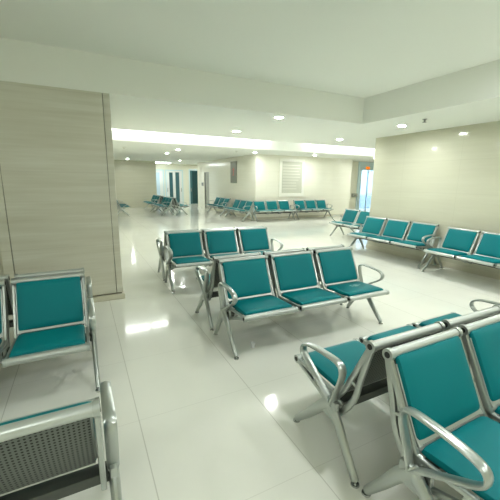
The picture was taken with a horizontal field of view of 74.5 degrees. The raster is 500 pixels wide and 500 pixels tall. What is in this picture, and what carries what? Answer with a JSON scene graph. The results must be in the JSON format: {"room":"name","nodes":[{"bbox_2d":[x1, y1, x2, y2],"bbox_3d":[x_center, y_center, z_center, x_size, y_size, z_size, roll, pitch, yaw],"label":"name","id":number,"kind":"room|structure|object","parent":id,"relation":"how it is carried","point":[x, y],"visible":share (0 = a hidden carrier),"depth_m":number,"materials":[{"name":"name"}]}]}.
{"room":"hospital interior","nodes":[
{"label":"hospital interior","id":0,"kind":"room"},
{"bbox_2d":[0,250,3,275],"bbox_3d":[-5.197,-0.559,3.723,4.130,2.590,0.200,-5,13,-26],"label":"wall","id":1,"kind":"structure","parent":0,"point":[1,264],"depth_m":4.65,"materials":[{"name":"stone"}]},
{"bbox_2d":[0,81,124,302],"bbox_3d":[-2.657,-0.721,4.671,1.310,2.580,1.780,-5,13,-26],"label":"wall pillar","id":2,"kind":"structure","parent":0,"point":[58,200],"depth_m":3.87,"materials":[{"name":"beige"}]},
{"bbox_2d":[114,160,156,207],"bbox_3d":[-7.481,-3.757,18.764,4.150,2.700,0.300,-5,13,-26],"label":"wall","id":3,"kind":"structure","parent":0,"point":[135,181],"depth_m":19.02,"materials":[{"name":"beige paint"}]},
{"bbox_2d":[156,163,196,203],"bbox_3d":[-4.082,-4.579,22.927,6.150,2.700,0.200,-5,13,-26],"label":"wall","id":4,"kind":"structure","parent":0,"point":[185,167],"depth_m":22.47,"materials":[{"name":"beige paint"}]},
{"bbox_2d":[156,169,164,203],"bbox_3d":[-6.123,-4.166,21.801,0.900,2.300,0.075,-5,13,-26],"label":"door","id":5,"kind":"structure","parent":4,"relation":"in","point":[159,174],"depth_m":21.83,"materials":[{"name":"glass"}]},
{"bbox_2d":[165,170,183,203],"bbox_3d":[-5.115,-4.258,22.303,1.200,2.300,0.075,-5,13,-26],"label":"door","id":6,"kind":"structure","parent":4,"relation":"in","point":[172,177],"depth_m":22.28,"materials":[{"name":"white"}]},
{"bbox_2d":[189,169,197,203],"bbox_3d":[-3.785,-4.409,22.960,0.940,2.360,0.075,-5,13,-26],"label":"door","id":7,"kind":"structure","parent":4,"relation":"in","point":[193,176],"depth_m":22.90,"materials":[{"name":"teal"}]},
{"bbox_2d":[197,155,252,215],"bbox_3d":[-1.435,-3.366,17.221,0.300,2.700,7.400,-5,13,-26],"label":"wall","id":8,"kind":"structure","parent":0,"point":[220,185],"depth_m":16.39,"materials":[{"name":"paint"}]},
{"bbox_2d":[205,172,208,208],"bbox_3d":[-2.365,-3.444,19.073,0.300,2.080,0.800,-5,13,-26],"label":"door","id":9,"kind":"structure","parent":8,"relation":"in","point":[206,173],"depth_m":19.11,"materials":[{"name":"silver metal"}]},
{"bbox_2d":[230,160,236,182],"bbox_3d":[-0.770,-3.672,15.455,0.034,1.030,0.690,-5,13,-26],"label":"wall sign","id":10,"kind":"object","parent":8,"relation":"attached to","point":[233,165],"visible":1,"depth_m":15.43,"materials":[{"name":"grey"}]},
{"bbox_2d":[112,129,374,164],"bbox_3d":[-2.425,-5.120,17.423,22.000,0.670,13.500,-5,13,-26],"label":"ceiling","id":11,"kind":"structure","parent":0,"point":[140,145],"depth_m":12.13,"materials":[{"name":"white paint"}]},
{"bbox_2d":[0,204,499,499],"bbox_3d":[0.815,-0.771,11.719,22.000,0.100,28.000,-5,13,-26],"label":"floor","id":12,"kind":"structure","parent":0,"point":[195,421],"depth_m":2.64,"materials":[{"name":"tile"}]},
{"bbox_2d":[0,267,92,326],"bbox_3d":[-2.310,0.560,2.877,1.695,0.808,0.662,-5,13,-27],"label":"bench","id":13,"kind":"object","parent":12,"relation":"on","point":[89,294],"visible":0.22,"depth_m":2.79,"materials":[{"name":"silver metal"}]},
{"bbox_2d":[0,271,99,391],"bbox_3d":[-1.980,0.696,2.240,1.695,0.808,0.662,-5,13,-27],"label":"bench","id":14,"kind":"object","parent":12,"relation":"on","point":[49,320],"visible":0.98,"depth_m":2.52,"materials":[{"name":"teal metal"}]},
{"bbox_2d":[0,294,1,333],"bbox_3d":[-2.066,0.463,2.367,0.445,0.344,0.175,-5,13,-27],"label":"cushion","id":15,"kind":"object","parent":14,"relation":"on","point":[0,294],"depth_m":2.46,"materials":[{"name":"teal leather"}]},
{"bbox_2d":[9,324,84,357],"bbox_3d":[-1.453,0.647,2.397,0.449,0.058,0.384,-5,13,-27],"label":"seat cushion","id":16,"kind":"object","parent":14,"relation":"on","point":[36,338],"depth_m":2.35,"materials":[{"name":"teal leather"}]},
{"bbox_2d":[16,277,83,330],"bbox_3d":[-1.582,0.418,2.611,0.445,0.344,0.175,-5,13,-27],"label":"cushion","id":17,"kind":"object","parent":14,"relation":"on","point":[42,303],"depth_m":2.59,"materials":[{"name":"teal leather"}]},
{"bbox_2d":[0,381,121,499],"bbox_3d":[-1.437,0.937,1.106,1.842,0.808,0.662,-5,13,-26],"label":"bench","id":18,"kind":"object","parent":12,"relation":"on","point":[35,448],"visible":1,"depth_m":1.23,"materials":[{"name":"silver metal"}]},
{"bbox_2d":[0,401,95,459],"bbox_3d":[-0.952,0.850,1.447,0.488,0.058,0.384,-5,13,-26],"label":"backrest","id":19,"kind":"object","parent":18,"relation":"on","point":[84,402],"depth_m":1.60,"materials":[{"name":"teal plastic"}]},
{"bbox_2d":[117,200,130,215],"bbox_3d":[-6.026,-2.063,15.335,0.662,0.808,1.842,-5,13,-26],"label":"bench","id":20,"kind":"object","parent":12,"relation":"on","point":[120,206],"visible":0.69,"depth_m":14.61,"materials":[{"name":"silver metal"}]},
{"bbox_2d":[143,194,161,211],"bbox_3d":[-5.296,-2.539,17.675,0.662,0.808,1.842,-5,13,-26],"label":"bench","id":21,"kind":"object","parent":12,"relation":"on","point":[154,197],"visible":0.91,"depth_m":17.31,"materials":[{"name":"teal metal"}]},
{"bbox_2d":[152,196,173,215],"bbox_3d":[-4.213,-2.138,15.800,0.662,0.808,1.842,-5,13,-26],"label":"bench","id":22,"kind":"object","parent":12,"relation":"on","point":[166,201],"visible":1,"depth_m":15.34,"materials":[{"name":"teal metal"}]},
{"bbox_2d":[166,196,188,214],"bbox_3d":[-3.562,-2.198,16.124,0.662,0.808,1.842,-5,13,-26],"label":"bench","id":23,"kind":"object","parent":12,"relation":"on","point":[175,203],"visible":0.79,"depth_m":15.47,"materials":[{"name":"silver metal"}]},
{"bbox_2d":[156,225,263,280],"bbox_3d":[-0.682,-0.033,5.832,1.842,0.808,0.662,-5,13,-24],"label":"bench","id":24,"kind":"object","parent":12,"relation":"on","point":[161,249],"visible":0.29,"depth_m":5.37,"materials":[{"name":"silver metal"}]},
{"bbox_2d":[205,197,230,215],"bbox_3d":[-1.576,-2.152,16.016,0.662,0.808,1.842,-5,13,-26],"label":"bench","id":25,"kind":"object","parent":12,"relation":"on","point":[220,202],"visible":0.94,"depth_m":15.85,"materials":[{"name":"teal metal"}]},
{"bbox_2d":[218,198,224,204],"bbox_3d":[-1.401,-2.365,16.061,0.175,0.344,0.484,-5,13,-26],"label":"cushion","id":26,"kind":"object","parent":25,"relation":"on","point":[221,200],"depth_m":15.99,"materials":[{"name":"teal leather"}]},
{"bbox_2d":[164,226,282,292],"bbox_3d":[-0.375,0.105,5.184,1.842,0.808,0.662,-5,13,-24],"label":"bench","id":27,"kind":"object","parent":12,"relation":"on","point":[186,249],"visible":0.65,"depth_m":5.20,"materials":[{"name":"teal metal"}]},
{"bbox_2d":[169,232,201,256],"bbox_3d":[-0.990,-0.084,5.070,0.484,0.344,0.175,-5,13,-24],"label":"cushion","id":28,"kind":"object","parent":27,"relation":"on","point":[182,244],"depth_m":5.05,"materials":[{"name":"teal leather"}]},
{"bbox_2d":[172,256,209,263],"bbox_3d":[-0.872,0.146,4.851,0.488,0.058,0.384,-5,13,-24],"label":"seat cushion","id":29,"kind":"object","parent":27,"relation":"on","point":[176,259],"depth_m":4.76,"materials":[{"name":"teal leather"}]},
{"bbox_2d":[206,230,236,253],"bbox_3d":[-0.454,-0.128,5.314,0.484,0.344,0.175,-5,13,-24],"label":"cushion","id":30,"kind":"object","parent":27,"relation":"on","point":[218,241],"depth_m":5.29,"materials":[{"name":"teal leather"}]},
{"bbox_2d":[210,253,238,258],"bbox_3d":[-0.336,0.102,5.096,0.488,0.058,0.384,-5,13,-24],"label":"seat cushion","id":31,"kind":"object","parent":27,"relation":"on","point":[211,254],"depth_m":5.17,"materials":[{"name":"teal leather"}]},
{"bbox_2d":[240,229,268,250],"bbox_3d":[0.082,-0.172,5.559,0.484,0.344,0.175,-5,13,-24],"label":"cushion","id":32,"kind":"object","parent":27,"relation":"on","point":[251,239],"depth_m":5.53,"materials":[{"name":"teal leather"}]},
{"bbox_2d":[244,250,269,254],"bbox_3d":[0.201,0.058,5.340,0.488,0.058,0.384,-5,13,-24],"label":"seat cushion","id":33,"kind":"object","parent":27,"relation":"on","point":[245,251],"depth_m":5.43,"materials":[{"name":"teal leather"}]},
{"bbox_2d":[223,199,253,221],"bbox_3d":[-0.514,-1.715,13.966,0.662,0.808,1.842,-5,13,-26],"label":"bench","id":34,"kind":"object","parent":12,"relation":"on","point":[241,206],"visible":1,"depth_m":13.79,"materials":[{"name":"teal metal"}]},
{"bbox_2d":[233,200,239,207],"bbox_3d":[-0.607,-2.038,14.527,0.175,0.344,0.484,-5,13,-26],"label":"cushion","id":35,"kind":"object","parent":34,"relation":"on","point":[236,204],"depth_m":14.44,"materials":[{"name":"teal leather"}]},
{"bbox_2d":[238,200,245,208],"bbox_3d":[-0.340,-1.928,14.011,0.175,0.344,0.484,-5,13,-26],"label":"cushion","id":36,"kind":"object","parent":34,"relation":"on","point":[242,203],"depth_m":13.97,"materials":[{"name":"teal leather"}]},
{"bbox_2d":[244,201,252,209],"bbox_3d":[-0.073,-1.818,13.495,0.175,0.344,0.484,-5,13,-26],"label":"cushion","id":37,"kind":"object","parent":34,"relation":"on","point":[248,203],"depth_m":13.40,"materials":[{"name":"teal leather"}]},
{"bbox_2d":[195,244,344,330],"bbox_3d":[0.265,0.335,4.111,1.842,0.808,0.662,-5,13,-26],"label":"bench","id":38,"kind":"object","parent":12,"relation":"on","point":[211,281],"visible":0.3,"depth_m":3.62,"materials":[{"name":"silver metal"}]},
{"bbox_2d":[251,200,295,221],"bbox_3d":[1.003,-1.627,13.628,1.842,0.808,0.662,-5,13,-25],"label":"bench","id":39,"kind":"object","parent":12,"relation":"on","point":[283,206],"visible":0.98,"depth_m":13.67,"materials":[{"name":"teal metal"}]},
{"bbox_2d":[254,201,264,209],"bbox_3d":[0.390,-1.814,13.504,0.484,0.344,0.175,-5,13,-25],"label":"cushion","id":40,"kind":"object","parent":39,"relation":"on","point":[260,204],"depth_m":13.49,"materials":[{"name":"teal leather"}]},
{"bbox_2d":[266,201,277,209],"bbox_3d":[0.921,-1.860,13.757,0.484,0.344,0.175,-5,13,-25],"label":"cushion","id":41,"kind":"object","parent":39,"relation":"on","point":[270,205],"depth_m":13.73,"materials":[{"name":"teal leather"}]},
{"bbox_2d":[278,201,289,208],"bbox_3d":[1.453,-1.907,14.011,0.484,0.344,0.175,-5,13,-25],"label":"cushion","id":42,"kind":"object","parent":39,"relation":"on","point":[281,204],"depth_m":13.98,"materials":[{"name":"teal leather"}]},
{"bbox_2d":[213,246,389,359],"bbox_3d":[0.587,0.471,3.470,1.842,0.808,0.662,-5,13,-26],"label":"bench","id":43,"kind":"object","parent":12,"relation":"on","point":[250,290],"visible":1,"depth_m":3.41,"materials":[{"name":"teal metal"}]},
{"bbox_2d":[222,258,270,298],"bbox_3d":[-0.027,0.285,3.342,0.484,0.344,0.175,-5,13,-26],"label":"cushion","id":44,"kind":"object","parent":43,"relation":"on","point":[248,277],"depth_m":3.32,"materials":[{"name":"teal leather"}]},
{"bbox_2d":[229,295,291,314],"bbox_3d":[0.098,0.515,3.127,0.488,0.058,0.384,-5,13,-26],"label":"seat cushion","id":45,"kind":"object","parent":43,"relation":"on","point":[246,304],"depth_m":3.05,"materials":[{"name":"teal leather"}]},
{"bbox_2d":[274,254,316,290],"bbox_3d":[0.504,0.238,3.599,0.484,0.344,0.175,-5,13,-26],"label":"cushion","id":46,"kind":"object","parent":43,"relation":"on","point":[294,272],"depth_m":3.56,"materials":[{"name":"teal leather"}]},
{"bbox_2d":[281,288,340,304],"bbox_3d":[0.628,0.468,3.383,0.488,0.058,0.384,-5,13,-26],"label":"seat cushion","id":47,"kind":"object","parent":43,"relation":"on","point":[301,296],"depth_m":3.31,"materials":[{"name":"teal leather"}]},
{"bbox_2d":[318,249,356,283],"bbox_3d":[1.034,0.192,3.855,0.484,0.344,0.175,-5,13,-26],"label":"cushion","id":48,"kind":"object","parent":43,"relation":"on","point":[337,266],"depth_m":3.82,"materials":[{"name":"teal leather"}]},
{"bbox_2d":[326,281,382,296],"bbox_3d":[1.159,0.421,3.639,0.488,0.058,0.384,-5,13,-26],"label":"seat cushion","id":49,"kind":"object","parent":43,"relation":"on","point":[347,288],"depth_m":3.57,"materials":[{"name":"teal leather"}]},
{"bbox_2d":[292,200,332,218],"bbox_3d":[2.796,-1.796,14.544,1.842,0.808,0.662,-5,13,-26],"label":"bench","id":50,"kind":"object","parent":12,"relation":"on","point":[309,205],"visible":0.98,"depth_m":14.57,"materials":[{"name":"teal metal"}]},
{"bbox_2d":[294,201,304,208],"bbox_3d":[2.184,-1.980,14.409,0.484,0.344,0.175,-5,13,-26],"label":"cushion","id":51,"kind":"object","parent":50,"relation":"on","point":[301,203],"depth_m":14.38,"materials":[{"name":"teal leather"}]},
{"bbox_2d":[306,201,315,207],"bbox_3d":[2.712,-2.028,14.671,0.484,0.344,0.175,-5,13,-26],"label":"cushion","id":52,"kind":"object","parent":50,"relation":"on","point":[309,204],"depth_m":14.64,"materials":[{"name":"teal leather"}]},
{"bbox_2d":[316,200,325,207],"bbox_3d":[3.239,-2.077,14.934,0.484,0.344,0.175,-5,13,-26],"label":"cushion","id":53,"kind":"object","parent":50,"relation":"on","point":[319,203],"depth_m":14.90,"materials":[{"name":"teal leather"}]},
{"bbox_2d":[329,209,369,235],"bbox_3d":[3.037,-0.675,9.146,0.662,0.808,1.842,-5,13,-27],"label":"bench","id":54,"kind":"object","parent":12,"relation":"on","point":[350,216],"visible":0.55,"depth_m":9.50,"materials":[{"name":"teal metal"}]},
{"bbox_2d":[332,221,351,223],"bbox_3d":[2.682,-0.798,9.613,0.384,0.058,0.488,-5,13,-27],"label":"seat cushion","id":55,"kind":"object","parent":54,"relation":"on","point":[333,222],"depth_m":9.54,"materials":[{"name":"teal leather"}]},
{"bbox_2d":[342,210,357,222],"bbox_3d":[2.939,-0.998,9.706,0.175,0.344,0.484,-5,13,-27],"label":"cushion","id":56,"kind":"object","parent":54,"relation":"on","point":[350,216],"depth_m":9.64,"materials":[{"name":"teal leather"}]},
{"bbox_2d":[356,211,369,223],"bbox_3d":[3.210,-0.888,9.193,0.175,0.344,0.484,-5,13,-27],"label":"cushion","id":57,"kind":"object","parent":54,"relation":"on","point":[361,219],"depth_m":9.24,"materials":[{"name":"teal leather"}]},
{"bbox_2d":[347,216,438,268],"bbox_3d":[2.941,-0.232,7.001,0.662,0.808,1.842,-6,13,-29],"label":"bench","id":58,"kind":"object","parent":12,"relation":"on","point":[395,231],"visible":0.97,"depth_m":6.86,"materials":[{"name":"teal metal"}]},
{"bbox_2d":[350,232,376,236],"bbox_3d":[2.569,-0.352,7.455,0.384,0.058,0.488,-6,13,-29],"label":"seat cushion","id":59,"kind":"object","parent":58,"relation":"on","point":[356,234],"depth_m":7.40,"materials":[{"name":"teal leather"}]},
{"bbox_2d":[362,217,383,233],"bbox_3d":[2.822,-0.554,7.557,0.175,0.344,0.484,-6,13,-29],"label":"cushion","id":60,"kind":"object","parent":58,"relation":"on","point":[372,225],"depth_m":7.52,"materials":[{"name":"teal leather"}]},
{"bbox_2d":[371,236,399,240],"bbox_3d":[2.859,-0.245,6.952,0.384,0.058,0.488,-6,13,-29],"label":"seat cushion","id":61,"kind":"object","parent":58,"relation":"on","point":[376,238],"depth_m":6.89,"materials":[{"name":"teal leather"}]},
{"bbox_2d":[383,220,407,238],"bbox_3d":[3.111,-0.446,7.054,0.175,0.344,0.484,-6,13,-29],"label":"cushion","id":62,"kind":"object","parent":58,"relation":"on","point":[398,229],"depth_m":7.00,"materials":[{"name":"teal leather"}]},
{"bbox_2d":[394,240,425,245],"bbox_3d":[3.149,-0.137,6.448,0.384,0.058,0.488,-6,13,-29],"label":"seat cushion","id":63,"kind":"object","parent":58,"relation":"on","point":[401,242],"depth_m":6.39,"materials":[{"name":"teal leather"}]},
{"bbox_2d":[407,223,435,242],"bbox_3d":[3.401,-0.339,6.550,0.175,0.344,0.484,-6,13,-29],"label":"cushion","id":64,"kind":"object","parent":58,"relation":"on","point":[417,231],"depth_m":6.53,"materials":[{"name":"teal leather"}]},
{"bbox_2d":[293,299,499,488],"bbox_3d":[1.218,0.716,2.326,1.842,0.808,0.662,-5,13,-27],"label":"bench","id":65,"kind":"object","parent":12,"relation":"on","point":[356,368],"visible":0.64,"depth_m":1.91,"materials":[{"name":"silver metal"}]},
{"bbox_2d":[308,340,365,385],"bbox_3d":[0.649,0.726,2.139,0.488,0.058,0.384,-5,13,-27],"label":"seat cushion","id":66,"kind":"object","parent":65,"relation":"on","point":[350,352],"depth_m":2.13,"materials":[{"name":"teal leather"}]},
{"bbox_2d":[367,325,415,340],"bbox_3d":[1.176,0.677,2.404,0.488,0.058,0.384,-5,13,-27],"label":"seat cushion","id":67,"kind":"object","parent":65,"relation":"on","point":[401,329],"depth_m":2.50,"materials":[{"name":"teal leather"}]},
{"bbox_2d":[419,313,461,326],"bbox_3d":[1.702,0.628,2.668,0.488,0.058,0.384,-5,13,-27],"label":"seat cushion","id":68,"kind":"object","parent":65,"relation":"on","point":[451,315],"depth_m":2.77,"materials":[{"name":"teal leather"}]},
{"bbox_2d":[361,314,499,499],"bbox_3d":[1.538,0.839,1.749,1.842,0.808,0.662,-5,13,-27],"label":"bench","id":69,"kind":"object","parent":12,"relation":"on","point":[441,415],"visible":1,"depth_m":1.53,"materials":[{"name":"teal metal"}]},
{"bbox_2d":[395,336,479,439],"bbox_3d":[0.927,0.656,1.608,0.484,0.344,0.175,-5,13,-27],"label":"cushion","id":70,"kind":"object","parent":69,"relation":"on","point":[434,376],"depth_m":1.57,"materials":[{"name":"teal leather"}]},
{"bbox_2d":[421,416,499,499],"bbox_3d":[1.058,0.885,1.395,0.488,0.058,0.384,-5,13,-27],"label":"seat cushion","id":71,"kind":"object","parent":69,"relation":"on","point":[481,434],"depth_m":1.43,"materials":[{"name":"teal leather"}]},
{"bbox_2d":[469,321,499,400],"bbox_3d":[1.452,0.606,1.876,0.484,0.344,0.175,-5,13,-27],"label":"cushion","id":72,"kind":"object","parent":69,"relation":"on","point":[484,339],"depth_m":1.78,"materials":[{"name":"teal leather"}]},
{"bbox_2d":[495,406,499,414],"bbox_3d":[1.582,0.835,1.663,0.488,0.058,0.384,-5,13,-27],"label":"seat cushion","id":73,"kind":"object","parent":69,"relation":"on","point":[497,408],"depth_m":1.71,"materials":[{"name":"teal leather"}]},
{"bbox_2d":[421,227,499,271],"bbox_3d":[3.738,0.150,5.200,0.662,0.808,1.842,-5,13,-25],"label":"bench","id":74,"kind":"object","parent":12,"relation":"on","point":[456,241],"visible":1,"depth_m":5.53,"materials":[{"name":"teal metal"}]},
{"bbox_2d":[427,248,466,255],"bbox_3d":[3.396,0.026,5.675,0.384,0.058,0.488,-5,13,-25],"label":"seat cushion","id":75,"kind":"object","parent":74,"relation":"on","point":[447,251],"depth_m":5.61,"materials":[{"name":"teal leather"}]},
{"bbox_2d":[442,229,476,251],"bbox_3d":[3.656,-0.172,5.762,0.175,0.344,0.484,-5,13,-25],"label":"cushion","id":76,"kind":"object","parent":74,"relation":"on","point":[461,240],"depth_m":5.71,"materials":[{"name":"teal leather"}]},
{"bbox_2d":[460,255,499,263],"bbox_3d":[3.654,0.137,5.155,0.384,0.058,0.488,-5,13,-25],"label":"seat cushion","id":77,"kind":"object","parent":74,"relation":"on","point":[492,259],"depth_m":5.11,"materials":[{"name":"teal leather"}]},
{"bbox_2d":[476,233,499,257],"bbox_3d":[3.914,-0.062,5.242,0.175,0.344,0.484,-5,13,-25],"label":"cushion","id":78,"kind":"object","parent":74,"relation":"on","point":[488,245],"depth_m":5.30,"materials":[{"name":"teal leather"}]},
{"bbox_2d":[0,0,499,97],"bbox_3d":[-0.329,-1.610,-0.198,9.500,0.350,8.550,-5,13,-26],"label":"ceiling","id":79,"kind":"structure","parent":0,"point":[356,48],"depth_m":3.28,"materials":[{"name":"white paint"}]},
{"bbox_2d":[0,37,499,148],"bbox_3d":[4.578,-2.188,3.910,22.000,0.770,11.500,-5,13,-26],"label":"ceiling","id":80,"kind":"structure","parent":0,"point":[144,96],"depth_m":4.74,"materials":[{"name":"white paint"}]},
{"bbox_2d":[252,154,351,216],"bbox_3d":[2.286,-2.934,15.344,5.200,2.700,1.200,-5,13,-26],"label":"wall","id":81,"kind":"structure","parent":0,"point":[327,179],"depth_m":14.89,"materials":[{"name":"paint"}]},
{"bbox_2d":[209,208,343,219],"bbox_3d":[1.263,-2.068,17.542,5.212,0.090,5.662,-5,13,-26],"label":"baseboard","id":82,"kind":"structure","parent":81,"relation":"attached to","point":[279,217],"depth_m":15.04,"materials":[{"name":"beige stone"}]},
{"bbox_2d":[278,158,304,196],"bbox_3d":[1.831,-3.143,14.353,1.300,1.600,0.035,-5,13,-26],"label":"notice board","id":83,"kind":"object","parent":81,"relation":"attached to","point":[291,171],"visible":1,"depth_m":14.34,"materials":[{"name":"white"}]},
{"bbox_2d":[349,161,358,209],"bbox_3d":[5.003,-3.341,17.466,1.600,2.700,0.200,-5,13,-26],"label":"wall","id":84,"kind":"structure","parent":0,"point":[354,174],"depth_m":17.59,"materials":[{"name":"beige paint"}]},
{"bbox_2d":[367,121,499,273],"bbox_3d":[9.925,-0.851,5.967,10.850,2.600,9.760,-5,13,-26],"label":"wall","id":85,"kind":"structure","parent":0,"point":[446,177],"depth_m":6.26,"materials":[{"name":"beige paint"}]},
{"bbox_2d":[366,244,499,279],"bbox_3d":[9.902,0.372,6.223,10.862,0.100,9.772,-5,13,-26],"label":"baseboard","id":86,"kind":"structure","parent":85,"relation":"attached to","point":[389,251],"depth_m":6.32,"materials":[{"name":"beige stone"}]},
{"bbox_3d":[8.170,-3.631,19.044,2.300,2.700,0.200,-5,13,-26],"label":"doorway","id":87,"kind":"structure","parent":0,"visible":0},
{"bbox_2d":[355,162,373,210],"bbox_3d":[6.444,-3.456,18.153,1.600,2.680,0.260,-5,13,-26],"label":"door","id":88,"kind":"structure","parent":87,"relation":"attached to","point":[365,176],"depth_m":18.00,"materials":[{"name":"teal"}]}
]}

